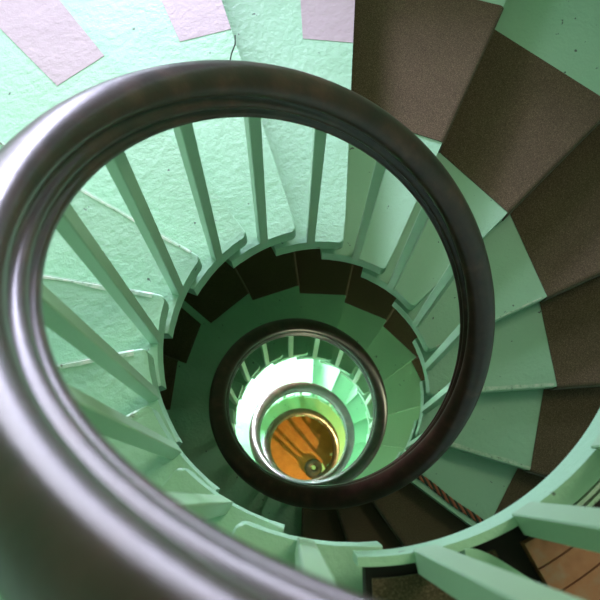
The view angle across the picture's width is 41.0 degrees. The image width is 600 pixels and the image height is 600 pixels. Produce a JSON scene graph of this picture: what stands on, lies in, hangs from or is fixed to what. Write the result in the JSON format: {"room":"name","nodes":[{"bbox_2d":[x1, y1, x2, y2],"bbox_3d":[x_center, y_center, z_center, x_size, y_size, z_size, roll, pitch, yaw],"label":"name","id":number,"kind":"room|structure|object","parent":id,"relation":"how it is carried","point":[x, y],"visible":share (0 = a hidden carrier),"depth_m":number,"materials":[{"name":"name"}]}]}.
{"room":"spiral staircase","nodes":[
{"label":"spiral staircase","id":0,"kind":"room"},
{"bbox_2d":[271,416,332,479],"bbox_3d":[0.034,2.231,11.709,4.465,0.100,4.465,0,78,0],"label":"floor","id":1,"kind":"structure","parent":0,"point":[298,440],"depth_m":11.68,"materials":[{"name":"orange wood"}]},
{"bbox_2d":[260,396,344,471],"bbox_3d":[0.040,1.973,10.542,4.164,2.299,4.163,0,78,0],"label":"flight","id":2,"kind":"object","parent":1,"relation":"on","point":[287,404],"visible":0.08,"depth_m":10.75,"materials":[{"name":"green paint"}]},
{"bbox_2d":[235,357,368,469],"bbox_3d":[0.053,1.445,8.151,4.164,2.605,4.164,0,78,0],"label":"flight","id":3,"kind":"object","parent":2,"relation":"on","point":[291,370],"visible":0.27,"depth_m":8.08,"materials":[{"name":"green paint"}]},
{"bbox_2d":[166,286,420,536],"bbox_3d":[0.066,0.868,5.537,4.165,2.758,4.164,0,78,0],"label":"flight","id":4,"kind":"object","parent":3,"relation":"on","point":[188,413],"visible":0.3,"depth_m":5.24,"materials":[{"name":"green paint"}]},
{"bbox_2d":[0,0,599,594],"bbox_3d":[0.079,0.263,2.793,4.162,2.868,4.163,0,78,0],"label":"flight","id":5,"kind":"object","parent":4,"relation":"on","point":[52,51],"visible":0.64,"depth_m":2.81,"materials":[{"name":"green paint"}]},
{"bbox_2d":[0,60,599,599],"bbox_3d":[0.083,0.937,5.817,0.991,11.972,0.966,0,78,0],"label":"stair railing","id":6,"kind":"object","parent":5,"relation":"attached to","point":[78,521],"visible":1,"depth_m":1.09,"materials":[{"name":"brown metal"}]},
{"bbox_2d":[417,475,483,522],"bbox_3d":[0.658,0.872,3.489,0.378,0.022,0.034,36,80,7],"label":"cord","id":7,"kind":"object","parent":5,"relation":"on","point":[425,480],"visible":0.87,"depth_m":3.48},
{"bbox_2d":[160,0,599,548],"bbox_3d":[0.069,0.720,4.856,3.263,4.131,3.260,0,78,0],"label":"carpet runner","id":8,"kind":"object","parent":4,"relation":"on","point":[524,131],"visible":0.32,"depth_m":3.27,"materials":[{"name":"brown carpet"}]},
{"bbox_2d":[353,409,599,599],"bbox_3d":[1.078,1.009,1.034,1.995,0.108,1.947,0,78,0],"label":"stair stringer","id":9,"kind":"structure","parent":0,"point":[498,541],"depth_m":1.15,"materials":[{"name":"green paint"}]}
]}

